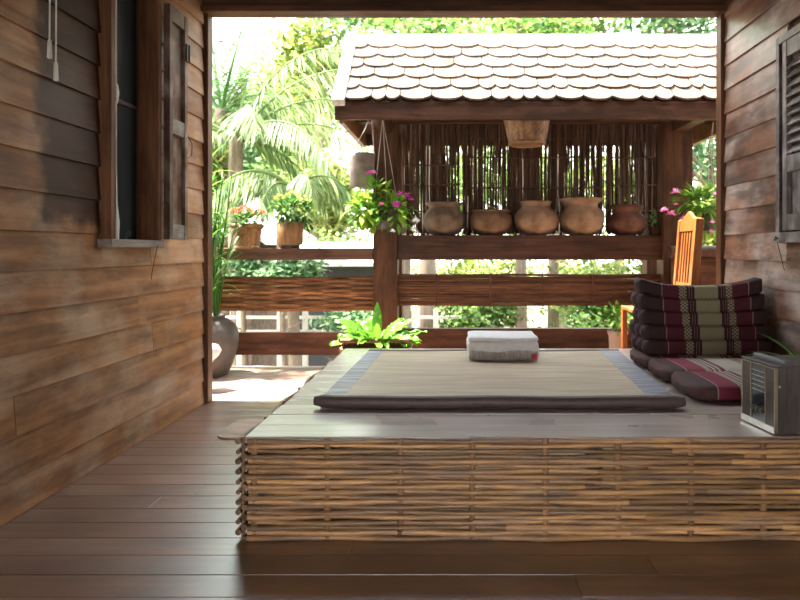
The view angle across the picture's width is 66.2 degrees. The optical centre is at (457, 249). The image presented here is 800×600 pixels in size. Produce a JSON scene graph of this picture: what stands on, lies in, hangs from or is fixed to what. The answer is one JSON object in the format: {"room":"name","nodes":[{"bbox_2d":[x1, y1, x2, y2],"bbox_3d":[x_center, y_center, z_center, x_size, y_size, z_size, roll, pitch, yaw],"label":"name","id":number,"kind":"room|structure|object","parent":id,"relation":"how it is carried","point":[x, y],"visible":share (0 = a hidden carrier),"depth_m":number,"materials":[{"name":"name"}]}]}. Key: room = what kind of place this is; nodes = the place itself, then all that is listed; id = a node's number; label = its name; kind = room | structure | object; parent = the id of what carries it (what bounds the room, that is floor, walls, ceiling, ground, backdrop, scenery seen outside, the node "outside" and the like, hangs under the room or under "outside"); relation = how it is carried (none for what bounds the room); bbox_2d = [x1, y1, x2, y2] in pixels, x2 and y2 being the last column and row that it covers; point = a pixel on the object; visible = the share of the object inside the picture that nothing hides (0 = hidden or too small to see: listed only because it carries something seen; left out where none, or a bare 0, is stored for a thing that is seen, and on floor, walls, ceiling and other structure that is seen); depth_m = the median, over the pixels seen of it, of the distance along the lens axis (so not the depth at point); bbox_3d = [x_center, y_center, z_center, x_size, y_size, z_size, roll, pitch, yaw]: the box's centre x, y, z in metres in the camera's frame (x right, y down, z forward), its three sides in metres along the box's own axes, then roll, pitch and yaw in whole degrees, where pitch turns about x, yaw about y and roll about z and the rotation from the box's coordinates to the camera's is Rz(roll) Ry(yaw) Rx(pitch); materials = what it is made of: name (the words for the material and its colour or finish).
{"room":"traditional dwelling","nodes":[
{"label":"traditional dwelling","id":0,"kind":"room"},
{"bbox_2d":[0,0,203,525],"bbox_3d":[-2.018,-0.400,0.685,0.072,3.200,8.170,0,0,0],"label":"wall","id":1,"kind":"structure","parent":0,"point":[99,355],"depth_m":3.14,"materials":[{"name":"brown wood"}]},
{"bbox_2d":[97,0,192,278],"bbox_3d":[-2.024,-0.742,3.814,0.353,1.856,0.878,0,0,0],"label":"window","id":2,"kind":"structure","parent":1,"relation":"in","point":[129,104],"depth_m":3.92,"materials":[{"name":"brown wood"}]},
{"bbox_2d":[164,3,187,239],"bbox_3d":[-1.897,-0.840,4.106,0.042,1.540,0.268,0,0,0],"label":"shutter","id":3,"kind":"object","parent":2,"relation":"attached to","point":[175,23],"depth_m":4.10,"materials":[{"name":"brown wood"}]},
{"bbox_2d":[202,13,211,402],"bbox_3d":[-2.013,-0.330,4.815,0.115,3.060,0.090,0,0,0],"label":"trim","id":4,"kind":"structure","parent":1,"relation":"attached to","point":[207,26],"depth_m":4.77,"materials":[{"name":"brown wood"}]},
{"bbox_2d":[200,0,727,17],"bbox_3d":[0.048,-1.925,4.793,4.235,0.150,0.145,0,0,0],"label":"ceiling beam","id":5,"kind":"structure","parent":1,"relation":"attached to","point":[214,8],"depth_m":4.76,"materials":[{"name":"brown wood"}]},
{"bbox_2d":[0,366,799,599],"bbox_3d":[0.050,1.218,1.458,6.698,0.035,9.713,0,0,0],"label":"floor","id":6,"kind":"structure","parent":0,"point":[156,520],"depth_m":2.39,"materials":[{"name":"brown wood"}]},
{"bbox_2d":[212,343,221,362],"bbox_3d":[-2.174,0.990,5.201,0.275,0.420,0.254,0,0,-37],"label":"plastic bag","id":7,"kind":"object","parent":6,"relation":"on","point":[216,349],"visible":0.11,"depth_m":5.18,"materials":[{"name":"white plastic"}]},
{"bbox_2d":[212,144,253,377],"bbox_3d":[-2.378,0.091,5.876,0.865,2.217,0.846,0,0,41],"label":"potted plant","id":8,"kind":"object","parent":6,"relation":"on","point":[225,333],"visible":0.46,"depth_m":5.80,"materials":[{"name":"plant"}]},
{"bbox_2d":[218,419,263,438],"bbox_3d":[-1.265,1.194,4.080,0.570,0.012,0.440,0,0,0],"label":"board","id":9,"kind":"object","parent":6,"relation":"on","point":[233,431],"visible":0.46,"depth_m":4.06,"materials":[{"name":"beige wood"}]},
{"bbox_2d":[212,248,372,354],"bbox_3d":[-1.699,0.690,6.250,1.683,1.420,0.200,0,0,0],"label":"deck railing","id":10,"kind":"object","parent":6,"relation":"on","point":[353,293],"visible":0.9,"depth_m":6.23,"materials":[{"name":"brown wood"}]},
{"bbox_2d":[226,205,273,248],"bbox_3d":[-2.159,-0.238,6.248,0.526,0.454,0.459,0,0,0],"label":"chrysanthemum","id":11,"kind":"object","parent":10,"relation":"on","point":[250,233],"visible":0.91,"depth_m":6.15,"materials":[{"name":"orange plant"}]},
{"bbox_2d":[229,223,263,248],"bbox_3d":[-2.162,-0.139,6.250,0.339,0.256,0.339,0,0,0],"label":"basket","id":12,"kind":"object","parent":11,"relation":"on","point":[250,233],"depth_m":6.14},
{"bbox_2d":[267,190,318,247],"bbox_3d":[-1.697,-0.317,6.257,0.505,0.593,0.465,0,0,-25],"label":"chrysanthemum","id":13,"kind":"object","parent":10,"relation":"on","point":[289,231],"visible":1,"depth_m":6.17,"materials":[{"name":"green plant"}]},
{"bbox_2d":[276,222,303,244],"bbox_3d":[-1.721,-0.167,6.250,0.276,0.232,0.276,0,0,0],"label":"basket","id":14,"kind":"object","parent":13,"relation":"on","point":[288,233],"depth_m":6.14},
{"bbox_2d":[329,302,426,351],"bbox_3d":[-0.688,0.824,5.247,0.847,0.750,0.510,0,0,0],"label":"potted fern","id":15,"kind":"object","parent":6,"relation":"on","point":[359,335],"visible":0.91,"depth_m":5.17,"materials":[{"name":"green plant"}]},
{"bbox_2d":[235,349,799,541],"bbox_3d":[0.568,0.989,3.651,2.978,0.431,2.302,0,0,0],"label":"platform","id":16,"kind":"object","parent":6,"relation":"on","point":[277,502],"visible":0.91,"depth_m":2.52,"materials":[{"name":"wicker"}]},
{"bbox_2d":[313,349,685,408],"bbox_3d":[0.232,0.739,3.693,1.867,0.068,1.513,0,0,0],"label":"mat","id":17,"kind":"object","parent":16,"relation":"on","point":[382,378],"visible":0.91,"depth_m":3.35,"materials":[{"name":"beige wicker"}]},
{"bbox_2d":[466,331,538,359],"bbox_3d":[0.298,0.648,4.173,0.479,0.158,0.374,0,0,0],"label":"folded blanket","id":18,"kind":"object","parent":17,"relation":"on","point":[483,345],"visible":1,"depth_m":4.01,"materials":[{"name":"white fabric"}]},
{"bbox_2d":[630,348,752,400],"bbox_3d":[1.595,0.727,3.701,0.820,0.093,1.252,0,0,0],"label":"mattress","id":19,"kind":"object","parent":16,"relation":"on","point":[700,377],"visible":0.5,"depth_m":3.51,"materials":[{"name":"fabric"}]},
{"bbox_2d":[629,277,772,354],"bbox_3d":[1.634,0.437,4.160,0.863,0.500,0.414,0,0,0],"label":"cushion","id":20,"kind":"object","parent":19,"relation":"on","point":[728,318],"visible":1,"depth_m":4.02,"materials":[{"name":"fabric"}]},
{"bbox_2d":[741,352,799,434],"bbox_3d":[1.471,0.619,2.684,0.345,0.309,0.245,0,0,-7],"label":"radio","id":21,"kind":"object","parent":16,"relation":"on","point":[770,384],"visible":1,"depth_m":2.58,"materials":[{"name":"grey wood"}]},
{"bbox_2d":[746,335,798,355],"bbox_3d":[1.708,0.595,2.953,0.665,0.356,0.624,0,0,32],"label":"potted plant","id":22,"kind":"object","parent":16,"relation":"on","point":[780,344],"visible":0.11,"depth_m":3.05,"materials":[{"name":"plant"}]},
{"bbox_2d":[600,300,631,348],"bbox_3d":[1.518,0.840,5.730,0.388,0.720,0.306,0,0,0],"label":"potted plant","id":23,"kind":"object","parent":6,"relation":"on","point":[614,335],"visible":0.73,"depth_m":5.71,"materials":[{"name":"green plant"}]},
{"bbox_2d":[621,212,703,348],"bbox_3d":[1.737,0.435,5.220,0.574,1.528,0.420,0,0,0],"label":"chair","id":24,"kind":"object","parent":6,"relation":"on","point":[690,228],"visible":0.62,"depth_m":5.21,"materials":[{"name":"brown wood"}]},
{"bbox_2d":[668,245,715,284],"bbox_3d":[2.650,0.577,6.050,1.101,1.244,0.124,0,0,0],"label":"deck railing","id":25,"kind":"object","parent":6,"relation":"on","point":[707,276],"visible":0.16,"depth_m":6.02,"materials":[{"name":"brown wood"}]},
{"bbox_2d":[724,0,799,355],"bbox_3d":[2.114,-0.409,0.685,0.072,3.218,8.170,0,0,0],"label":"wall","id":26,"kind":"structure","parent":0,"point":[752,29],"depth_m":4.24,"materials":[{"name":"brown wood"}]},
{"bbox_2d":[716,13,725,284],"bbox_3d":[2.110,-0.330,4.815,0.110,3.060,0.090,0,0,0],"label":"trim","id":27,"kind":"structure","parent":26,"relation":"attached to","point":[720,20],"depth_m":4.78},
{"bbox_2d":[772,23,799,270],"bbox_3d":[2.075,-0.610,3.482,0.171,1.480,0.865,0,0,0],"label":"window","id":28,"kind":"structure","parent":26,"relation":"in","point":[788,43],"depth_m":3.75,"materials":[{"name":"wood"}]},
{"bbox_2d":[782,41,793,230],"bbox_3d":[2.045,-0.705,3.635,0.050,1.170,0.330,0,0,0],"label":"shutter","id":29,"kind":"object","parent":28,"relation":"attached to","point":[787,46],"depth_m":3.76,"materials":[{"name":"wood"}]},
{"bbox_3d":[0.050,-1.960,0.724,4.200,0.120,8.248,0,0,0],"label":"ceiling","id":30,"kind":"structure","parent":0,"visible":0},
{"bbox_2d":[47,0,51,58],"bbox_3d":[-1.862,-1.436,2.780,0.022,1.128,0.022,0,0,0],"label":"pull cord","id":31,"kind":"object","parent":30,"relation":"hanging from","point":[49,42],"visible":1,"depth_m":2.78,"materials":[{"name":"white plastic"}]},
{"bbox_2d":[53,0,58,81],"bbox_3d":[-1.839,-1.386,2.790,0.022,1.228,0.022,0,0,0],"label":"pull cord","id":32,"kind":"object","parent":30,"relation":"hanging from","point":[55,72],"visible":1,"depth_m":2.79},
{"label":"outside","id":33,"kind":"structure","parent":0,"visible":0},
{"bbox_2d":[411,265,639,327],"bbox_3d":[0.000,2.418,29.000,80.000,1.783,70.000,0,0,0],"label":"ground","id":34,"kind":"structure","parent":33,"point":[538,322],"depth_m":28.78,"materials":[{"name":"white"}]},
{"bbox_2d":[212,121,247,247],"bbox_3d":[-4.252,0.346,10.823,1.270,5.869,1.373,0,0,0],"label":"shade tree","id":35,"kind":"object","parent":34,"relation":"on","point":[225,154],"visible":0.15,"depth_m":10.61,"materials":[{"name":"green plant"}]},
{"bbox_2d":[212,52,266,155],"bbox_3d":[-8.947,-2.111,24.912,7.590,10.789,7.984,0,0,0],"label":"shade tree","id":36,"kind":"object","parent":34,"relation":"on","point":[241,66],"visible":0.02,"depth_m":23.08,"materials":[{"name":"green plant"}]},
{"bbox_2d":[212,113,279,186],"bbox_3d":[-7.579,-0.549,19.754,5.338,7.663,5.286,0,0,0],"label":"shade tree","id":37,"kind":"object","parent":34,"relation":"on","point":[247,159],"visible":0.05,"depth_m":19.32,"materials":[{"name":"green plant"}]},
{"bbox_2d":[222,260,274,365],"bbox_3d":[-3.229,1.532,9.427,0.924,3.496,0.827,0,0,0],"label":"bush","id":38,"kind":"object","parent":34,"relation":"on","point":[245,265],"visible":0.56,"depth_m":9.34,"materials":[{"name":"green plant"}]},
{"bbox_2d":[212,20,290,315],"bbox_3d":[-4.187,-0.424,10.845,2.443,7.428,1.804,0,0,0],"label":"palm tree","id":39,"kind":"object","parent":34,"relation":"on","point":[222,102],"visible":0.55,"depth_m":10.74,"materials":[{"name":"green plant"}]},
{"bbox_2d":[244,193,316,365],"bbox_3d":[-6.325,0.600,13.850,5.450,5.300,4.900,0,0,0],"label":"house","id":40,"kind":"structure","parent":34,"relation":"on","point":[268,238],"depth_m":12.83,"materials":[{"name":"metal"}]},
{"bbox_2d":[212,169,350,365],"bbox_3d":[-2.787,0.995,9.595,2.155,4.591,1.990,0,0,0],"label":"palm tree","id":41,"kind":"object","parent":34,"relation":"on","point":[274,184],"visible":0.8,"depth_m":9.30,"materials":[{"name":"green plant"}]},
{"bbox_2d":[213,51,365,168],"bbox_3d":[-6.007,-1.853,20.678,5.864,10.268,4.885,0,0,0],"label":"shade tree","id":42,"kind":"object","parent":34,"relation":"on","point":[268,58],"visible":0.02,"depth_m":20.29,"materials":[{"name":"green plant"}]},
{"bbox_2d":[212,48,372,365],"bbox_3d":[-3.548,-0.110,10.172,4.456,6.805,3.571,0,0,0],"label":"palm tree","id":43,"kind":"object","parent":34,"relation":"on","point":[244,131],"visible":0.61,"depth_m":10.08,"materials":[{"name":"green plant"}]},
{"bbox_2d":[250,238,343,365],"bbox_3d":[-2.450,1.553,8.993,1.298,3.457,1.004,0,0,-45],"label":"tree","id":44,"kind":"object","parent":34,"relation":"on","point":[285,268],"visible":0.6,"depth_m":8.94,"materials":[{"name":"green plant"}]},
{"bbox_2d":[243,134,368,241],"bbox_3d":[-4.639,-0.175,19.174,5.790,6.911,6.343,0,0,-5],"label":"shade tree","id":45,"kind":"object","parent":34,"relation":"on","point":[330,141],"visible":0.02,"depth_m":18.19,"materials":[{"name":"green plant"}]},
{"bbox_2d":[247,18,378,239],"bbox_3d":[-3.955,-2.405,16.723,4.036,11.374,4.192,0,0,17],"label":"shade tree","id":46,"kind":"object","parent":34,"relation":"on","point":[310,40],"visible":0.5,"depth_m":16.08,"materials":[{"name":"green plant"}]},
{"bbox_2d":[273,242,372,365],"bbox_3d":[-2.250,1.545,11.500,1.900,3.410,2.200,0,0,0],"label":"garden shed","id":47,"kind":"object","parent":34,"relation":"on","point":[351,267],"visible":0.14,"depth_m":10.80,"materials":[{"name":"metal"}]},
{"bbox_2d":[274,136,372,241],"bbox_3d":[-3.126,0.281,14.623,2.863,6.003,2.541,0,0,-24],"label":"shade tree","id":48,"kind":"object","parent":34,"relation":"on","point":[334,222],"visible":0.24,"depth_m":14.39,"materials":[{"name":"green plant"}]},
{"bbox_2d":[304,225,372,244],"bbox_3d":[-2.534,1.300,13.290,2.405,3.966,2.487,0,0,0],"label":"shade tree","id":49,"kind":"object","parent":34,"relation":"on","point":[347,236],"visible":0.09,"depth_m":12.96,"materials":[{"name":"green plant"}]},
{"bbox_2d":[309,311,372,359],"bbox_3d":[-1.562,1.970,9.011,1.163,2.621,1.376,0,0,0],"label":"bush","id":50,"kind":"object","parent":34,"relation":"on","point":[332,321],"visible":0.38,"depth_m":8.70,"materials":[{"name":"green plant"}]},
{"bbox_2d":[225,310,488,365],"bbox_3d":[-2.100,2.130,9.915,5.200,2.300,0.110,0,0,0],"label":"fence","id":51,"kind":"object","parent":34,"relation":"on","point":[435,317],"visible":0.11,"depth_m":9.86,"materials":[{"name":"concrete"}]},
{"bbox_2d":[294,18,446,43],"bbox_3d":[-1.880,-1.993,15.516,4.395,10.550,3.736,0,0,0],"label":"shade tree","id":52,"kind":"object","parent":34,"relation":"on","point":[348,23],"visible":0.08,"depth_m":15.14,"materials":[{"name":"green plant"}]},
{"bbox_2d":[335,18,481,327],"bbox_3d":[-0.555,-0.480,9.294,2.705,7.523,2.323,0,0,0],"label":"slender tree","id":53,"kind":"object","parent":34,"relation":"on","point":[430,25],"visible":0.22,"depth_m":9.16,"materials":[{"name":"green plant"}]},
{"bbox_2d":[360,18,513,327],"bbox_3d":[-0.336,-0.659,10.250,2.447,7.878,2.719,0,0,-37],"label":"slender tree","id":54,"kind":"object","parent":34,"relation":"on","point":[426,266],"visible":0.1,"depth_m":10.07,"materials":[{"name":"green plant"}]},
{"bbox_2d":[411,260,502,327],"bbox_3d":[-0.033,1.490,11.417,2.363,3.585,2.167,0,0,0],"label":"bush","id":55,"kind":"object","parent":34,"relation":"on","point":[459,266],"visible":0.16,"depth_m":11.28,"materials":[{"name":"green plant"}]},
{"bbox_2d":[344,146,590,264],"bbox_3d":[0.287,-1.060,22.014,9.890,8.688,12.414,0,0,18],"label":"shade tree","id":56,"kind":"object","parent":34,"relation":"on","point":[460,176],"visible":0.06,"depth_m":20.63,"materials":[{"name":"green plant"}]},
{"bbox_2d":[442,18,505,272],"bbox_3d":[0.705,-2.672,18.465,5.800,11.905,4.692,0,0,0],"label":"shade tree","id":57,"kind":"object","parent":34,"relation":"on","point":[456,19],"visible":0.02,"depth_m":18.00,"materials":[{"name":"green plant"}]},
{"bbox_2d":[431,268,541,327],"bbox_3d":[0.438,1.788,10.118,1.878,2.989,1.625,0,0,20],"label":"bush","id":58,"kind":"object","parent":34,"relation":"on","point":[495,313],"visible":0.45,"depth_m":9.93,"materials":[{"name":"green plant"}]},
{"bbox_2d":[443,234,547,327],"bbox_3d":[0.827,1.141,13.082,2.580,4.281,2.923,0,0,41],"label":"bush","id":59,"kind":"object","parent":34,"relation":"on","point":[509,265],"visible":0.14,"depth_m":12.91,"materials":[{"name":"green plant"}]},
{"bbox_2d":[332,32,715,348],"bbox_3d":[0.770,0.517,6.250,3.840,5.467,1.566,0,0,0],"label":"pavilion","id":60,"kind":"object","parent":34,"relation":"on","point":[651,98],"visible":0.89,"depth_m":6.18,"materials":[{"name":"brown wood"}]},
{"bbox_2d":[349,120,374,188],"bbox_3d":[-0.944,-0.971,6.000,0.260,0.721,0.260,0,0,0],"label":"hanging pot","id":61,"kind":"object","parent":60,"relation":"hanging from","point":[359,162],"visible":0.87,"depth_m":5.89,"materials":[{"name":"grey ceramic"}]},
{"bbox_2d":[340,120,420,234],"bbox_3d":[-0.735,-0.669,5.827,0.786,1.064,0.515,0,0,0],"label":"hanging planter","id":62,"kind":"object","parent":60,"relation":"hanging from","point":[374,218],"visible":1,"depth_m":5.74,"materials":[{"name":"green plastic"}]},
{"bbox_2d":[423,201,464,234],"bbox_3d":[-0.144,-0.321,6.381,0.439,0.342,0.439,0,0,0],"label":"clay jar","id":63,"kind":"object","parent":60,"relation":"on","point":[442,217],"visible":0.92,"depth_m":6.22,"materials":[{"name":"brown ceramic"}]},
{"bbox_2d":[469,206,511,234],"bbox_3d":[0.342,-0.304,6.381,0.450,0.307,0.450,0,0,0],"label":"clay jar","id":64,"kind":"object","parent":60,"relation":"on","point":[490,221],"visible":0.9,"depth_m":6.21,"materials":[{"name":"brown ceramic"}]},
{"bbox_2d":[503,120,549,147],"bbox_3d":[0.663,-1.220,5.860,0.471,0.429,0.471,0,0,0],"label":"clay pot","id":65,"kind":"object","parent":60,"relation":"hanging from","point":[520,133],"visible":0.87,"depth_m":5.71,"materials":[{"name":"brown ceramic"}]},
{"bbox_2d":[398,235,661,259],"bbox_3d":[0.729,-0.026,6.220,2.681,0.252,0.060,0,0,0],"label":"shelf","id":66,"kind":"object","parent":60,"relation":"attached to","point":[410,247],"depth_m":6.19,"materials":[{"name":"brown wood"}]},
{"bbox_2d":[514,200,558,234],"bbox_3d":[0.818,-0.328,6.381,0.471,0.356,0.471,0,0,0],"label":"clay jar","id":67,"kind":"object","parent":60,"relation":"on","point":[535,217],"visible":0.88,"depth_m":6.22,"materials":[{"name":"brown ceramic"}]},
{"bbox_2d":[559,197,604,234],"bbox_3d":[1.294,-0.343,6.381,0.471,0.386,0.471,0,0,0],"label":"clay jar","id":68,"kind":"object","parent":60,"relation":"on","point":[580,215],"visible":0.95,"depth_m":6.21,"materials":[{"name":"brown ceramic"}]},
{"bbox_2d":[606,201,647,234],"bbox_3d":[1.764,-0.330,6.381,0.418,0.358,0.418,0,0,0],"label":"clay jar","id":69,"kind":"object","parent":60,"relation":"on","point":[626,218],"visible":0.91,"depth_m":6.23,"materials":[{"name":"brown ceramic"}]},
{"bbox_2d":[647,209,658,234],"bbox_3d":[2.071,-0.294,6.359,0.242,0.286,0.271,0,0,0],"label":"potted plant","id":70,"kind":"object","parent":60,"relation":"on","point":[654,230],"visible":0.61,"depth_m":6.31,"materials":[{"name":"green plant"}]},
{"bbox_2d":[661,121,715,242],"bbox_3d":[2.235,-0.621,5.724,0.849,1.119,0.554,0,0,0],"label":"hanging planter","id":71,"kind":"object","parent":60,"relation":"hanging from","point":[701,210],"visible":0.73,"depth_m":5.65,"materials":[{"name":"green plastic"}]},
{"bbox_2d":[476,18,608,327],"bbox_3d":[1.156,-0.647,10.025,2.684,7.855,2.664,0,0,0],"label":"slender tree","id":72,"kind":"object","parent":34,"relation":"on","point":[521,265],"visible":0.2,"depth_m":9.79,"materials":[{"name":"green plant"}]},
{"bbox_2d":[468,18,623,327],"bbox_3d":[1.359,-0.738,10.661,2.594,8.036,2.313,0,0,-26],"label":"slender tree","id":73,"kind":"object","parent":34,"relation":"on","point":[552,314],"visible":0.07,"depth_m":10.63,"materials":[{"name":"green plant"}]},
{"bbox_2d":[461,18,648,327],"bbox_3d":[2.190,-1.793,13.914,4.866,10.148,4.244,0,0,0],"label":"shade tree","id":74,"kind":"object","parent":34,"relation":"on","point":[601,27],"visible":0.08,"depth_m":13.88,"materials":[{"name":"green plant"}]},
{"bbox_2d":[527,260,639,327],"bbox_3d":[2.456,1.474,10.964,2.803,3.615,2.442,0,0,0],"label":"bush","id":75,"kind":"object","parent":34,"relation":"on","point":[578,267],"visible":0.17,"depth_m":10.73,"materials":[{"name":"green plant"}]},
{"bbox_2d":[550,260,632,327],"bbox_3d":[2.414,1.716,9.274,1.879,3.132,1.894,0,0,25],"label":"bush","id":76,"kind":"object","parent":34,"relation":"on","point":[590,313],"visible":0.29,"depth_m":9.19,"materials":[{"name":"green plant"}]},
{"bbox_2d":[483,147,715,272],"bbox_3d":[5.269,-0.686,23.158,12.038,7.937,9.354,0,0,25],"label":"shade tree","id":77,"kind":"object","parent":34,"relation":"on","point":[613,147],"visible":0.02,"depth_m":22.32,"materials":[{"name":"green plant"}]},
{"bbox_2d":[624,260,641,273],"bbox_3d":[3.616,1.216,10.589,1.904,4.132,2.335,0,0,12],"label":"bush","id":78,"kind":"object","parent":34,"relation":"on","point":[639,266],"visible":0.02,"depth_m":10.79,"materials":[{"name":"green plant"}]},
{"bbox_2d":[605,18,715,33],"bbox_3d":[5.151,-1.859,13.971,4.782,10.278,5.793,0,0,0],"label":"shade tree","id":79,"kind":"object","parent":34,"relation":"on","point":[668,25],"visible":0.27,"depth_m":14.10,"materials":[{"name":"green plant"}]},
{"bbox_2d":[633,136,715,207],"bbox_3d":[5.332,-0.473,13.393,3.914,7.510,3.306,0,0,24],"label":"shade tree","id":80,"kind":"object","parent":34,"relation":"on","point":[698,151],"visible":0.09,"depth_m":12.91,"materials":[{"name":"green plant"}]},
{"bbox_2d":[695,185,715,245],"bbox_3d":[3.657,1.104,8.919,1.708,4.353,1.498,0,0,0],"label":"bush","id":81,"kind":"object","parent":34,"relation":"on","point":[710,242],"visible":0.02,"depth_m":8.73,"materials":[{"name":"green plant"}]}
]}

